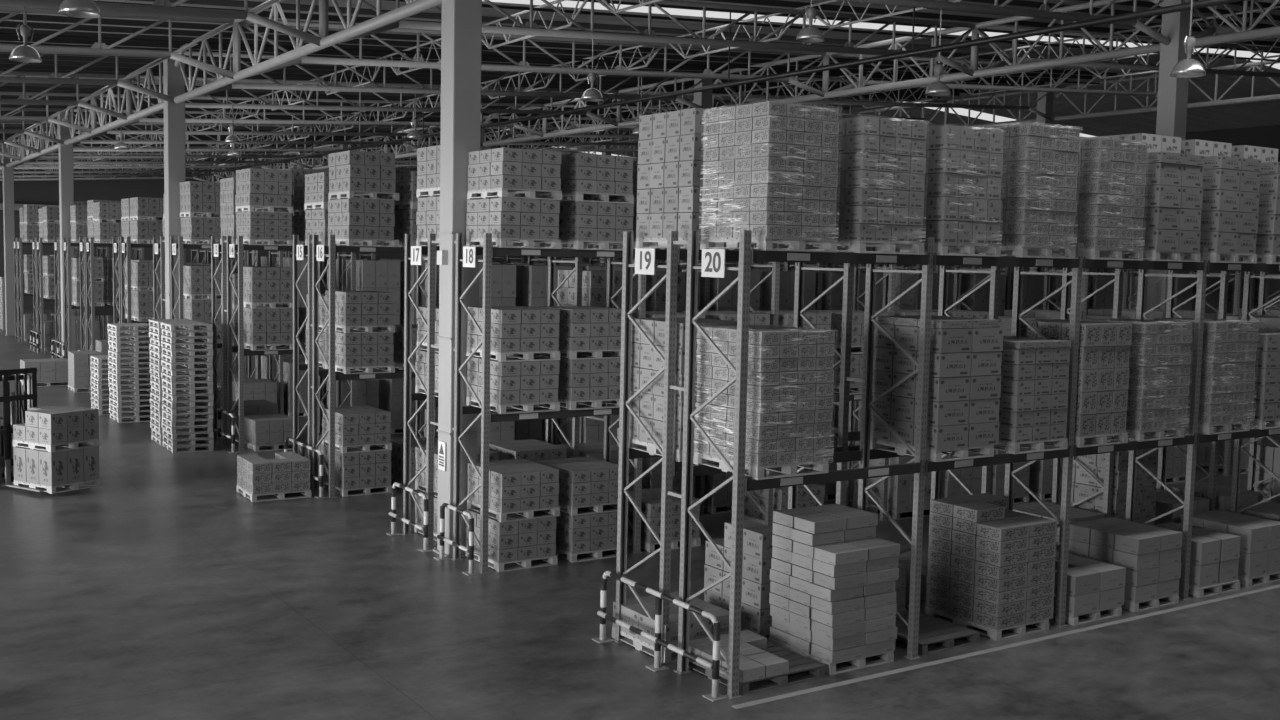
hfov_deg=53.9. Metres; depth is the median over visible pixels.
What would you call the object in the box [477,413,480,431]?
carton
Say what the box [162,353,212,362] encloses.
pallet
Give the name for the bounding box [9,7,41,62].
lamp
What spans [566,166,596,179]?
carton
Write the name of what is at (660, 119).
carton
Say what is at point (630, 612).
carton
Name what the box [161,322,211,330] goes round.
pallet
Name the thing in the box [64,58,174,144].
girder
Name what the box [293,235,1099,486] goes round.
rack
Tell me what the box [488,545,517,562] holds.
carton
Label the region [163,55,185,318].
steel column
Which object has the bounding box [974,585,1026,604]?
carton
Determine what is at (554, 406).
pallet
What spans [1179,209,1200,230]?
carton
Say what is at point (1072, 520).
carton
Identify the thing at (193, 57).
roof purlin
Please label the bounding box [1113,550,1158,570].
carton
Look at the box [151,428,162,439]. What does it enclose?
pallet
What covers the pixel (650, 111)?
roof truss
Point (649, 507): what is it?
carton
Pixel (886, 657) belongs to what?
pallet
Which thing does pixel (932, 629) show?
pallet
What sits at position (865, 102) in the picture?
roof truss
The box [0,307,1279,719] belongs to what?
floor
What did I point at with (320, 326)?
pallet
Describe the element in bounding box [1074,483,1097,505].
carton
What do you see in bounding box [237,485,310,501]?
pallet
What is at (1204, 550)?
carton
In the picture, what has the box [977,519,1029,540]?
carton
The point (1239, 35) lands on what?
girder
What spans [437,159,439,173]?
carton
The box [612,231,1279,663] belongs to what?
rack
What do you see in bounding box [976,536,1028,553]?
carton
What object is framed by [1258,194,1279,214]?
carton
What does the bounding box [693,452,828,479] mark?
pallet
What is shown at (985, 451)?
pallet
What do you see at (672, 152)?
carton
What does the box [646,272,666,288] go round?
carton
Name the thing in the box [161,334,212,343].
pallet
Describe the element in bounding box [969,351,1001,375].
carton
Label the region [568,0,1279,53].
roof purlin
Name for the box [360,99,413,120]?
joist
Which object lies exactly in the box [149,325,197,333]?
pallet
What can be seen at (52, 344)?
guard rail
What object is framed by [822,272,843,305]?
carton
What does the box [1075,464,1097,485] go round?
carton
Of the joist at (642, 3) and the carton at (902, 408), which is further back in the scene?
the joist at (642, 3)
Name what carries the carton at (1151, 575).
on the carton at (1145, 592)
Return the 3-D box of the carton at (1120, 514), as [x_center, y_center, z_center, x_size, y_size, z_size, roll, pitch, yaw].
[7.371,2.456,19.688,0.319,0.302,0.386,-2,6,-33]
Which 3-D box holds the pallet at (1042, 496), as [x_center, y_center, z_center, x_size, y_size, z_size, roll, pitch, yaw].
[8.344,2.757,26.616,1.020,0.140,1.200,-2,6,-33]
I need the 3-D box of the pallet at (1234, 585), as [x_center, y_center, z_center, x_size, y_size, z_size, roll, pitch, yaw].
[8.296,3.359,19.208,1.020,0.140,1.200,-2,6,-33]
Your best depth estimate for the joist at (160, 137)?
62.76 m
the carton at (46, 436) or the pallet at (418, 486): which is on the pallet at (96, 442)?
the carton at (46, 436)
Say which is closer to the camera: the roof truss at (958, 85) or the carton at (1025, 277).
the carton at (1025, 277)
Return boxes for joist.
[90,145,108,160]
[109,138,130,154]
[131,130,155,148]
[156,127,163,140]
[187,109,220,130]
[191,145,215,160]
[218,139,243,154]
[221,95,264,118]
[244,131,275,148]
[264,78,317,110]
[276,126,313,140]
[315,111,359,131]
[317,56,384,94]
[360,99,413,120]
[384,38,440,74]
[413,94,439,112]
[481,64,560,98]
[482,0,587,48]
[485,125,534,139]
[487,140,528,148]
[528,137,572,148]
[536,116,590,132]
[560,45,658,81]
[577,130,626,142]
[596,105,658,122]
[602,0,661,12]
[661,92,738,111]
[668,6,804,58]
[742,76,840,98]
[799,95,850,108]
[804,0,961,27]
[840,56,962,85]
[850,81,953,108]
[953,68,1073,94]
[962,32,1116,68]
[1083,41,1235,78]
[1117,5,1279,45]
[1236,37,1279,58]
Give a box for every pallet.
[13,439,99,451]
[13,479,100,493]
[149,319,197,327]
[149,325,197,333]
[149,331,196,339]
[149,344,198,352]
[149,362,175,371]
[150,338,182,346]
[150,350,161,358]
[150,356,163,364]
[150,368,182,377]
[150,374,161,383]
[150,380,195,389]
[150,392,162,402]
[150,398,161,408]
[150,404,161,414]
[150,410,162,420]
[150,416,161,426]
[150,422,162,432]
[151,386,199,395]
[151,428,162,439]
[151,434,162,445]
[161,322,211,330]
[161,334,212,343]
[161,340,211,349]
[161,359,211,369]
[161,371,212,382]
[161,421,212,433]
[162,328,212,336]
[162,346,212,356]
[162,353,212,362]
[162,365,212,375]
[162,377,212,388]
[162,383,212,394]
[162,396,212,407]
[162,402,212,414]
[162,408,212,420]
[162,415,212,426]
[163,389,213,401]
[163,427,212,439]
[163,434,213,446]
[163,440,213,452]
[220,239,254,244]
[221,340,237,345]
[232,304,269,309]
[236,205,292,212]
[236,239,292,245]
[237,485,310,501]
[243,301,292,308]
[244,343,292,350]
[244,441,292,451]
[293,210,304,215]
[299,240,321,244]
[304,202,327,209]
[305,239,368,245]
[305,359,324,368]
[306,322,373,331]
[322,439,391,453]
[324,481,390,496]
[325,323,394,332]
[325,363,394,373]
[328,191,398,200]
[328,239,398,246]
[389,240,439,246]
[391,476,415,489]
[393,361,414,371]
[394,202,417,209]
[414,527,436,540]
[415,385,437,396]
[415,481,437,496]
[416,187,493,197]
[416,238,492,246]
[417,341,479,353]
[465,552,557,571]
[466,238,560,248]
[466,347,559,361]
[466,397,559,413]
[467,188,561,199]
[467,500,559,521]
[545,240,633,250]
[545,349,620,359]
[546,192,633,203]
[556,547,616,562]
[558,398,619,409]
[558,502,617,515]
[612,626,677,663]
[617,197,636,205]
[617,243,683,248]
[627,537,700,551]
[629,438,693,461]
[636,238,756,249]
[688,641,824,694]
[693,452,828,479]
[700,237,836,251]
[704,504,731,513]
[740,627,769,640]
[744,517,772,526]
[768,638,893,674]
[778,244,840,249]
[808,241,923,254]
[815,246,897,251]
[824,491,852,500]
[831,437,837,448]
[833,385,861,394]
[835,345,874,353]
[853,502,929,519]
[855,503,928,519]
[870,438,993,461]
[895,610,979,654]
[896,243,1000,256]
[905,597,925,613]
[925,607,1048,640]
[950,246,1075,258]
[994,438,1067,453]
[1013,495,1028,503]
[1028,492,1051,500]
[1050,433,1127,447]
[1052,249,1143,260]
[1053,605,1121,625]
[1106,428,1184,441]
[1121,593,1178,612]
[1122,251,1199,261]
[1164,475,1185,483]
[1179,580,1239,597]
[1180,253,1256,263]
[1184,421,1249,434]
[1196,463,1247,473]
[1231,419,1279,428]
[1238,572,1279,587]
[1239,254,1279,263]
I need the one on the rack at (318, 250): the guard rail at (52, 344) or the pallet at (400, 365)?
the pallet at (400, 365)
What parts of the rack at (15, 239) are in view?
post, post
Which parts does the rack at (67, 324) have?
post, post, post, post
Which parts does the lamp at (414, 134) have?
lamp shade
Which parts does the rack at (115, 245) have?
post, post, post, post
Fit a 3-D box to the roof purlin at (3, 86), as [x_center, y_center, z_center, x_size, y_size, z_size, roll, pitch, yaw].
[-10.130,-10.743,51.365,50.180,3.301,0.070,-2,6,-33]
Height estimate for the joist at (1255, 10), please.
0.687 m
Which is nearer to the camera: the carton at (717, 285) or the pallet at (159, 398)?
the carton at (717, 285)
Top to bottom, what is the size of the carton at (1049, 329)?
0.292 m
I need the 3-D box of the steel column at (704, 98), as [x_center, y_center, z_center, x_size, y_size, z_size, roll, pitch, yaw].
[2.155,-4.536,45.444,0.580,11.359,0.580,-2,6,-33]
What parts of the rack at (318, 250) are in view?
post, post, post, post, post, post, post, post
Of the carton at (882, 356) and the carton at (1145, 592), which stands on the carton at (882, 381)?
the carton at (882, 356)
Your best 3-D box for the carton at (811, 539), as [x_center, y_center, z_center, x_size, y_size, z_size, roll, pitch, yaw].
[2.147,2.109,15.161,0.506,0.137,0.369,-2,6,-33]
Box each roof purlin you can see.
[0,13,1116,75]
[0,21,1091,78]
[0,28,1067,80]
[0,35,1044,84]
[0,41,1020,85]
[0,52,996,90]
[0,53,978,92]
[0,58,959,95]
[0,64,939,98]
[0,68,920,99]
[0,83,868,106]
[0,85,851,109]
[0,89,719,107]
[0,124,632,132]
[0,127,631,133]
[0,133,599,137]
[0,134,613,139]
[0,136,604,140]
[0,137,593,141]
[0,145,550,146]
[0,159,326,160]
[0,159,415,161]
[1,95,656,109]
[1,96,674,112]
[1,104,636,116]
[1,105,632,117]
[1,111,616,121]
[1,113,608,123]
[8,11,1138,72]
[16,152,411,152]
[26,144,558,145]
[30,129,630,134]
[33,116,570,124]
[33,139,486,141]
[52,111,622,120]
[74,119,569,126]
[88,101,646,113]
[94,1,1158,65]
[130,0,1159,63]
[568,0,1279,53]
[703,0,1279,46]
[845,1,1277,38]
[962,0,1279,28]
[1076,0,1279,20]
[1193,0,1279,9]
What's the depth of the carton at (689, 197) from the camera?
14.68 m
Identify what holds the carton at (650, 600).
on the pallet at (640, 645)
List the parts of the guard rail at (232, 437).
post, rail, rail, post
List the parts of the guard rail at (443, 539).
post, foot plate, rail, rail, foot plate, post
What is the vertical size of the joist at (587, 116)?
0.687 m
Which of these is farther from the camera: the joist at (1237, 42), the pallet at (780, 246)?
the joist at (1237, 42)
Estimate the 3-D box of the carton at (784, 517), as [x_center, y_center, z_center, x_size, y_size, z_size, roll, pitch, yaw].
[1.954,1.933,15.486,0.506,0.137,0.369,-2,6,-33]
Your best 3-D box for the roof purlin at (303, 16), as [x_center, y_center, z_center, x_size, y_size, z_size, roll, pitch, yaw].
[-0.136,-9.289,36.104,50.180,3.301,0.070,-2,6,-33]
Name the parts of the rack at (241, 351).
post, post, post, post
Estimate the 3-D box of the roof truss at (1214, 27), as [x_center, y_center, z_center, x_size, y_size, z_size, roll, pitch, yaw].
[20.177,-8.813,34.343,18.342,2.578,0.148,-2,6,-33]
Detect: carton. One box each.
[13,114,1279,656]
[13,446,39,481]
[26,448,45,483]
[38,411,66,428]
[38,428,66,444]
[39,449,67,486]
[56,447,83,483]
[78,445,99,480]
[234,404,257,421]
[357,260,374,287]
[373,260,387,287]
[412,261,424,287]
[412,288,424,314]
[434,453,437,465]
[434,497,437,509]
[435,353,438,365]
[435,365,438,377]
[435,377,438,389]
[436,174,439,186]
[436,211,439,223]
[436,309,438,320]
[436,333,438,344]
[437,145,439,158]
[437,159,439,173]
[437,196,439,209]
[437,225,439,237]
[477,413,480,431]
[477,432,480,446]
[479,264,482,296]
[479,297,482,306]
[482,264,501,296]
[488,516,517,535]
[488,531,517,548]
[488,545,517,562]
[489,212,519,224]
[489,225,519,238]
[490,198,520,211]
[490,360,520,375]
[490,375,519,390]
[490,389,519,404]
[490,412,499,431]
[490,483,520,499]
[490,496,520,512]
[491,148,522,161]
[491,161,521,175]
[491,175,521,188]
[491,309,520,323]
[491,323,520,337]
[491,337,519,352]
[491,469,520,486]
[500,421,513,430]
[502,265,515,296]
[505,447,532,460]
[508,515,537,533]
[511,467,539,484]
[523,265,544,296]
[534,512,555,530]
[541,265,557,296]
[559,336,588,350]
[560,308,589,322]
[560,322,590,336]
[560,358,589,373]
[560,372,589,386]
[560,386,589,400]
[560,511,589,528]
[560,525,589,540]
[560,537,589,553]
[561,467,590,482]
[561,480,590,494]
[561,492,590,506]
[566,153,596,166]
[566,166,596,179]
[566,179,596,192]
[566,215,596,227]
[567,202,597,214]
[567,228,596,240]
[579,424,598,442]
[580,416,597,425]
[582,271,606,288]
[582,288,605,305]
[613,598,654,638]
[631,318,655,342]
[636,595,678,607]
[638,611,678,651]
[640,319,664,343]
[640,344,653,368]
[640,368,652,393]
[641,499,660,516]
[641,515,660,529]
[641,528,660,543]
[642,456,661,461]
[642,459,661,487]
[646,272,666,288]
[646,289,665,305]
[649,213,662,237]
[650,163,664,188]
[650,188,664,212]
[651,138,667,163]
[652,112,666,138]
[652,419,662,445]
[653,345,664,369]
[653,370,663,395]
[653,395,663,420]
[654,320,685,345]
[663,213,677,237]
[664,162,678,187]
[664,187,684,212]
[665,136,679,161]
[666,110,681,136]
[670,591,705,604]
[670,607,711,639]
[673,424,694,449]
[673,460,680,485]
[674,398,696,424]
[675,348,696,373]
[675,373,698,398]
[676,322,704,347]
[678,160,707,186]
[678,212,710,237]
[679,186,702,212]
[680,134,703,160]
[680,471,694,484]
[681,108,705,134]
[689,638,722,657]
[692,602,728,634]
[701,647,742,668]
[704,480,726,506]
[704,564,723,593]
[705,473,726,481]
[705,538,724,569]
[709,271,731,306]
[722,571,742,599]
[722,595,741,610]
[722,656,764,682]
[723,547,742,572]
[724,520,766,547]
[726,480,732,504]
[727,630,766,649]
[731,271,737,306]
[741,578,770,608]
[741,602,771,633]
[742,553,771,583]
[743,525,772,558]
[746,652,788,677]
[750,271,759,306]
[763,271,789,306]
[773,487,787,501]
[773,507,824,527]
[778,313,793,324]
[780,271,794,306]
[792,528,844,545]
[794,513,846,533]
[804,272,815,305]
[810,583,862,601]
[811,595,863,614]
[811,608,864,626]
[811,620,864,639]
[811,643,864,662]
[812,632,864,650]
[813,559,866,576]
[813,571,866,589]
[814,543,867,565]
[819,482,836,493]
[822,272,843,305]
[827,509,877,528]
[828,463,836,470]
[844,526,875,540]
[848,538,899,559]
[859,273,865,305]
[862,591,895,607]
[863,580,895,595]
[864,603,896,620]
[864,615,895,632]
[865,567,898,584]
[866,556,898,571]
[869,459,881,465]
[870,415,890,441]
[871,392,893,417]
[872,370,892,394]
[873,347,895,371]
[874,324,894,347]
[887,490,909,511]
[888,474,909,489]
[889,456,910,464]
[890,419,914,445]
[891,396,914,421]
[892,372,915,397]
[893,349,916,374]
[895,273,901,303]
[895,325,917,350]
[901,273,914,304]
[906,567,927,589]
[914,274,938,305]
[914,399,968,425]
[914,423,968,450]
[915,375,969,401]
[916,351,970,377]
[918,319,971,327]
[918,327,972,352]
[930,496,980,516]
[938,274,950,305]
[939,480,958,498]
[940,456,960,480]
[953,501,1004,521]
[959,493,1007,508]
[961,274,985,305]
[968,398,999,423]
[968,422,998,447]
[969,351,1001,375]
[969,375,1000,399]
[972,327,1003,351]
[973,598,1025,617]
[973,610,1025,629]
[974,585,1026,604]
[975,560,1026,578]
[975,573,1026,591]
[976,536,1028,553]
[976,548,1028,566]
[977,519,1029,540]
[990,477,1004,496]
[991,464,1004,477]
[998,409,1033,426]
[999,394,1033,411]
[999,425,1032,442]
[1000,347,1035,364]
[1000,378,1034,395]
[1001,363,1034,379]
[1006,515,1056,536]
[1010,275,1027,304]
[1021,320,1042,337]
[1029,468,1052,493]
[1030,447,1053,470]
[1037,321,1069,339]
[1042,514,1076,538]
[1049,276,1061,304]
[1053,590,1099,614]
[1054,566,1100,595]
[1055,556,1100,569]
[1060,480,1076,500]
[1061,323,1100,346]
[1061,461,1075,481]
[1067,346,1098,368]
[1069,520,1111,542]
[1074,414,1095,436]
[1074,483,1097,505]
[1075,391,1096,414]
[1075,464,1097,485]
[1076,369,1098,391]
[1076,443,1096,466]
[1078,562,1125,590]
[1090,276,1105,304]
[1090,526,1135,548]
[1094,487,1126,509]
[1095,506,1125,519]
[1097,451,1128,469]
[1097,467,1127,489]
[1099,587,1124,609]
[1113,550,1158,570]
[1114,531,1160,554]
[1120,133,1161,152]
[1124,583,1157,601]
[1125,567,1158,586]
[1133,229,1178,250]
[1139,185,1181,207]
[1139,527,1182,550]
[1143,207,1179,229]
[1145,163,1181,185]
[1155,499,1183,521]
[1178,230,1200,251]
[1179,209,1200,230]
[1179,562,1218,587]
[1180,165,1202,187]
[1180,187,1202,208]
[1181,139,1213,156]
[1181,535,1220,564]
[1192,278,1210,304]
[1196,190,1239,211]
[1199,156,1241,169]
[1200,211,1238,232]
[1200,232,1237,252]
[1201,532,1240,561]
[1202,169,1239,190]
[1203,492,1230,511]
[1221,447,1244,467]
[1222,428,1245,447]
[1227,278,1234,304]
[1227,522,1269,553]
[1231,145,1261,159]
[1238,550,1267,577]
[1247,519,1279,549]
[1254,470,1272,496]
[1256,174,1279,194]
[1256,235,1279,254]
[1256,443,1277,471]
[1257,215,1279,234]
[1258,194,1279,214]
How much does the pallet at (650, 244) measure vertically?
0.140 m
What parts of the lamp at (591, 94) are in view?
lamp shade, rod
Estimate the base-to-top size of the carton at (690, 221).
0.292 m
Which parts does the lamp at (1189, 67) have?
lamp shade, rod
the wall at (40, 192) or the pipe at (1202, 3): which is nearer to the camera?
the pipe at (1202, 3)
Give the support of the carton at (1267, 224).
on the carton at (1265, 244)
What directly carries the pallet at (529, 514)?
on the carton at (549, 523)
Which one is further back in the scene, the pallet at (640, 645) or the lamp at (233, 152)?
the lamp at (233, 152)
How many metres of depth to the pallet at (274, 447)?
30.28 m
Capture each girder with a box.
[6,112,66,166]
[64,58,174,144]
[174,0,441,103]
[199,159,251,181]
[258,144,339,169]
[348,126,481,158]
[483,78,708,145]
[563,145,596,153]
[610,139,639,157]
[713,0,1162,108]
[838,91,1048,127]
[1055,59,1279,120]
[1182,0,1279,47]
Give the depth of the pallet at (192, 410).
29.87 m
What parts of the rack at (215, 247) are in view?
post, post, post, post, post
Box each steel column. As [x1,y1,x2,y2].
[2,143,14,335]
[58,111,75,356]
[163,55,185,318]
[252,159,259,265]
[340,144,349,257]
[433,0,481,557]
[479,118,484,259]
[600,145,610,262]
[694,79,712,265]
[1029,92,1053,271]
[1146,0,1192,309]
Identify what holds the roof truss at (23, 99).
attached to the girder at (128, 94)
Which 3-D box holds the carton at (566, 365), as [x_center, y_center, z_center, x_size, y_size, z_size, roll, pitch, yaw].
[-1.022,0.090,19.742,0.319,0.207,0.386,-2,6,-33]
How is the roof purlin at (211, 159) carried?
attached to the ceiling
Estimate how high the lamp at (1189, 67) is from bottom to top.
2.074 m
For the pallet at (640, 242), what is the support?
on the rack at (644, 258)
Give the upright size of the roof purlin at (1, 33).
3.188 m
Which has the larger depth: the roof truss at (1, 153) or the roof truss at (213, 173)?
the roof truss at (213, 173)
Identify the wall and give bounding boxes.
[0,163,546,306]
[560,125,1279,278]
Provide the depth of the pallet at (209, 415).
29.90 m
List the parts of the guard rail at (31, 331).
post, post, post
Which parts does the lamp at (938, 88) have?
lamp shade, rod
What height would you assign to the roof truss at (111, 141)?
2.578 m
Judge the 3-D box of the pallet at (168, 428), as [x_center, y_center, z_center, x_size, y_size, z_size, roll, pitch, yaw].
[-10.875,1.603,30.212,0.930,0.140,1.200,-2,5,-32]
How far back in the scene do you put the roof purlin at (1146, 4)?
34.55 m
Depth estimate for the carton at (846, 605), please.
14.74 m
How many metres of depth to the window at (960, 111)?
65.49 m
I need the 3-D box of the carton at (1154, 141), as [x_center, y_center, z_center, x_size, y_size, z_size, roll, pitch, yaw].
[7.688,-3.307,19.341,0.486,0.292,0.386,-2,6,-33]
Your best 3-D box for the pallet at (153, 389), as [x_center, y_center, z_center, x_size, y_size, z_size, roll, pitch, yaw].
[-11.527,0.750,31.216,0.930,0.140,1.200,-2,5,-31]
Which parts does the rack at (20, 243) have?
post, post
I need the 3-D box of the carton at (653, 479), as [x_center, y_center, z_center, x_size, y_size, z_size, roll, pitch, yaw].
[0.237,2.076,23.180,0.319,0.472,0.386,-2,6,-33]
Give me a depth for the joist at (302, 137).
64.17 m
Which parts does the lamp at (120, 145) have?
lamp shade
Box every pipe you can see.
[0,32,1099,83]
[0,82,901,106]
[218,0,1245,171]
[385,0,1279,61]
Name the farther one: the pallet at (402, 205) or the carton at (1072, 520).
the pallet at (402, 205)
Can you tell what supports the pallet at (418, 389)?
on the rack at (413, 254)
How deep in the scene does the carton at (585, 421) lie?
27.67 m
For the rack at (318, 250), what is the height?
5.114 m
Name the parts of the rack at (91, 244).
post, post, post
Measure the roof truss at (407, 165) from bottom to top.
2.578 m
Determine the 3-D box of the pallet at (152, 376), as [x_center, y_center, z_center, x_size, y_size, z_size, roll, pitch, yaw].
[-11.522,0.450,31.179,0.930,0.140,1.200,-2,5,-31]
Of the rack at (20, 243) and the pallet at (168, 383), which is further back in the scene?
the rack at (20, 243)
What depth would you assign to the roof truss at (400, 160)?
83.26 m
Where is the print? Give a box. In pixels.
[439,444,443,466]
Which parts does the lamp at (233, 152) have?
lamp shade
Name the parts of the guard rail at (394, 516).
post, foot plate, rail, rail, foot plate, post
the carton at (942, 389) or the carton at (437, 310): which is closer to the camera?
the carton at (942, 389)
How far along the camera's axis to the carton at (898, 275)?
27.15 m
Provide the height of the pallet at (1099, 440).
0.140 m
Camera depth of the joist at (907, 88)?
53.96 m
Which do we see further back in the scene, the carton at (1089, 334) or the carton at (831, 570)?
the carton at (1089, 334)
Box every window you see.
[482,0,1279,68]
[552,146,628,156]
[896,101,1096,136]
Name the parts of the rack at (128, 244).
post, post, post, post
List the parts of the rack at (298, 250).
post, post, post, post, post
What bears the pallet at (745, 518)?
on the floor
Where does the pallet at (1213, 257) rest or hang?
on the rack at (713, 260)
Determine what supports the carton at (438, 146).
on the carton at (438, 161)
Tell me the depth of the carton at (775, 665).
14.24 m
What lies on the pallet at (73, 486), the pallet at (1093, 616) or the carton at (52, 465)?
the carton at (52, 465)
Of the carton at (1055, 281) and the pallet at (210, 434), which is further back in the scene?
the pallet at (210, 434)
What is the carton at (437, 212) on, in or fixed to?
on the carton at (438, 226)
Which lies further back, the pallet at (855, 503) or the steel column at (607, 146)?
the steel column at (607, 146)
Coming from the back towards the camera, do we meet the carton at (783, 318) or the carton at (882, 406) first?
the carton at (783, 318)
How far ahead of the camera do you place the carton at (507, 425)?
26.54 m
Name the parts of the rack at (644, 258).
post, post, post, post, post, post, post, post, post, post, post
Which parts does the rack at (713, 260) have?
post, post, post, post, post, post, post, post, post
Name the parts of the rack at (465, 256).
post, post, post, post, post, post, post, post, post, post, post, post, post, post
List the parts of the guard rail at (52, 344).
post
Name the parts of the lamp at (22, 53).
rod, lamp shade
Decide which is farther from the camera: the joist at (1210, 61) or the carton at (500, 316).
the joist at (1210, 61)
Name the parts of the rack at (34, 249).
post, post, post, post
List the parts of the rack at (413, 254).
post, post, post, post, post, post, post, post, post, post, post, post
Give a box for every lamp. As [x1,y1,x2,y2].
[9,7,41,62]
[58,0,101,17]
[114,125,128,149]
[225,106,240,142]
[226,121,240,156]
[407,93,423,138]
[580,39,603,101]
[631,76,643,135]
[796,0,823,42]
[924,9,950,95]
[1170,0,1205,77]
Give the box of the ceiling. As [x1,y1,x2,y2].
[0,0,1279,162]
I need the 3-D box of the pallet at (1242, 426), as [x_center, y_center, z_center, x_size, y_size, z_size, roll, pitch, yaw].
[8.347,0.953,19.012,1.020,0.140,1.200,-2,6,-33]
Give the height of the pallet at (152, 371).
0.140 m
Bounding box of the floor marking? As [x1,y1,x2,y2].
[732,584,1279,708]
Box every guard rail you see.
[28,330,38,352]
[50,339,64,357]
[213,406,238,452]
[284,437,327,498]
[386,482,432,551]
[434,503,479,575]
[592,571,727,701]
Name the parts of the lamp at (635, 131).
lamp shade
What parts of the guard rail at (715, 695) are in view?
foot plate, post, rail, foot plate, post, rail, foot plate, post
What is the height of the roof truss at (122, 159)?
2.578 m
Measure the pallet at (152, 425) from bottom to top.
0.140 m
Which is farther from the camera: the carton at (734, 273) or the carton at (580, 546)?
the carton at (734, 273)
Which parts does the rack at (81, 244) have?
post, post, post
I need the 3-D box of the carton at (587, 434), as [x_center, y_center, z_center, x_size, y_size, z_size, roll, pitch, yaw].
[-1.157,1.664,27.876,0.319,0.472,0.386,-2,6,-33]
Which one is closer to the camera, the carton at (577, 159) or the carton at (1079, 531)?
the carton at (1079, 531)
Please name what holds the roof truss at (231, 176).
attached to the girder at (228, 176)
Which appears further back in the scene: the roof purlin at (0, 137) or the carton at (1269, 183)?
the roof purlin at (0, 137)
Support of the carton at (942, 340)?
on the carton at (958, 364)
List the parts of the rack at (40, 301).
post, post, post, post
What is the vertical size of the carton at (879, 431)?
0.287 m
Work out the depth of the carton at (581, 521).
19.83 m
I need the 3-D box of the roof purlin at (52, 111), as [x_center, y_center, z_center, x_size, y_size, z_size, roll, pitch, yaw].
[-14.794,-11.421,58.486,50.180,3.301,0.070,-2,6,-33]
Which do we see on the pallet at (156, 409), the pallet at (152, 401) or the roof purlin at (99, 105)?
the pallet at (152, 401)
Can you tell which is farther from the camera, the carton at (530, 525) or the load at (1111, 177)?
the carton at (530, 525)
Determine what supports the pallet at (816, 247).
on the rack at (644, 258)
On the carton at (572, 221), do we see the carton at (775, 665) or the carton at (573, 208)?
the carton at (573, 208)
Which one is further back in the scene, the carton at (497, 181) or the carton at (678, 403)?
the carton at (497, 181)
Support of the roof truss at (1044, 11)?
attached to the steel column at (1172, 101)
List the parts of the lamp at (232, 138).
lamp shade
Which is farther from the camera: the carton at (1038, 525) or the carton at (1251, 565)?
the carton at (1251, 565)
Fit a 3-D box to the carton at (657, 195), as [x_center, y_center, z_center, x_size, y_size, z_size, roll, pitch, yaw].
[0.341,-1.931,15.318,0.319,0.292,0.286,-2,6,-33]
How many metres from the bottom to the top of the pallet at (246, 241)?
0.140 m
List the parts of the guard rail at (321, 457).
post, post, rail, rail, post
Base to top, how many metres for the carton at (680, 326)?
0.292 m
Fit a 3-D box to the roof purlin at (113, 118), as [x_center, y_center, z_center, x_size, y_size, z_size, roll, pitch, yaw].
[-16.793,-11.712,61.538,50.180,3.301,0.070,-2,6,-33]
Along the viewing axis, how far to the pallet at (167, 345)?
29.76 m
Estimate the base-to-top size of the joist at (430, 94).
0.687 m
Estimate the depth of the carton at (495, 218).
18.73 m
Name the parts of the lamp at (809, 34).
lamp shade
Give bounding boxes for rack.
[14,238,135,341]
[17,238,141,342]
[32,238,159,349]
[36,238,109,352]
[54,237,197,357]
[59,237,143,358]
[79,237,237,370]
[85,237,247,373]
[113,237,287,349]
[120,237,300,382]
[153,236,570,378]
[162,236,665,413]
[211,236,758,443]
[224,236,784,452]
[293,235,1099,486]
[310,235,1134,497]
[401,234,1259,546]
[430,233,1279,573]
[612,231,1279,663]
[667,230,1279,698]
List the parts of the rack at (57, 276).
post, post, post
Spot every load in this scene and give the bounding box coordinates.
[694,325,834,466]
[699,101,838,241]
[833,116,926,243]
[919,125,1003,245]
[982,123,1081,247]
[1070,137,1147,251]
[1080,318,1191,431]
[1145,317,1260,424]
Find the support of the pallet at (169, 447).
on the floor
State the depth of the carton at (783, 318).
21.83 m
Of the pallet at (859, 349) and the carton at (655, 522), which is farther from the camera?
the pallet at (859, 349)
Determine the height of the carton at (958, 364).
0.287 m
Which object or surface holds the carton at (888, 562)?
on the carton at (890, 574)
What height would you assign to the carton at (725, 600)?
0.312 m
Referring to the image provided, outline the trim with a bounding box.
[0,203,58,209]
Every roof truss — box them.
[0,0,320,45]
[0,6,233,78]
[0,44,174,102]
[0,71,126,119]
[0,92,91,133]
[0,108,64,144]
[0,121,40,152]
[0,135,21,160]
[0,147,312,170]
[0,153,282,171]
[0,158,257,173]
[0,163,232,178]
[0,168,210,181]
[12,139,340,164]
[26,131,383,158]
[44,121,429,151]
[70,109,482,145]
[96,94,543,136]
[132,75,618,125]
[184,51,706,108]
[215,166,416,181]
[237,162,414,172]
[241,20,825,96]
[259,157,416,169]
[286,153,416,168]
[317,147,562,166]
[341,0,975,75]
[352,141,607,156]
[388,135,638,154]
[434,126,638,144]
[483,116,638,141]
[548,105,857,132]
[622,91,946,125]
[714,73,1052,120]
[829,53,1158,97]
[837,0,1170,45]
[978,25,1279,77]
[1191,0,1279,38]
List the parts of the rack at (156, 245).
post, post, post, post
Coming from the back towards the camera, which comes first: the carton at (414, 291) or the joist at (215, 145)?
the joist at (215, 145)
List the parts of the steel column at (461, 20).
warning plate, plate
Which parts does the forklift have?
mast rail, lift chain, load backrest, lift chain, mast rail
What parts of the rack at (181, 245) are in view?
post, post, post, post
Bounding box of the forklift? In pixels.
[0,368,69,491]

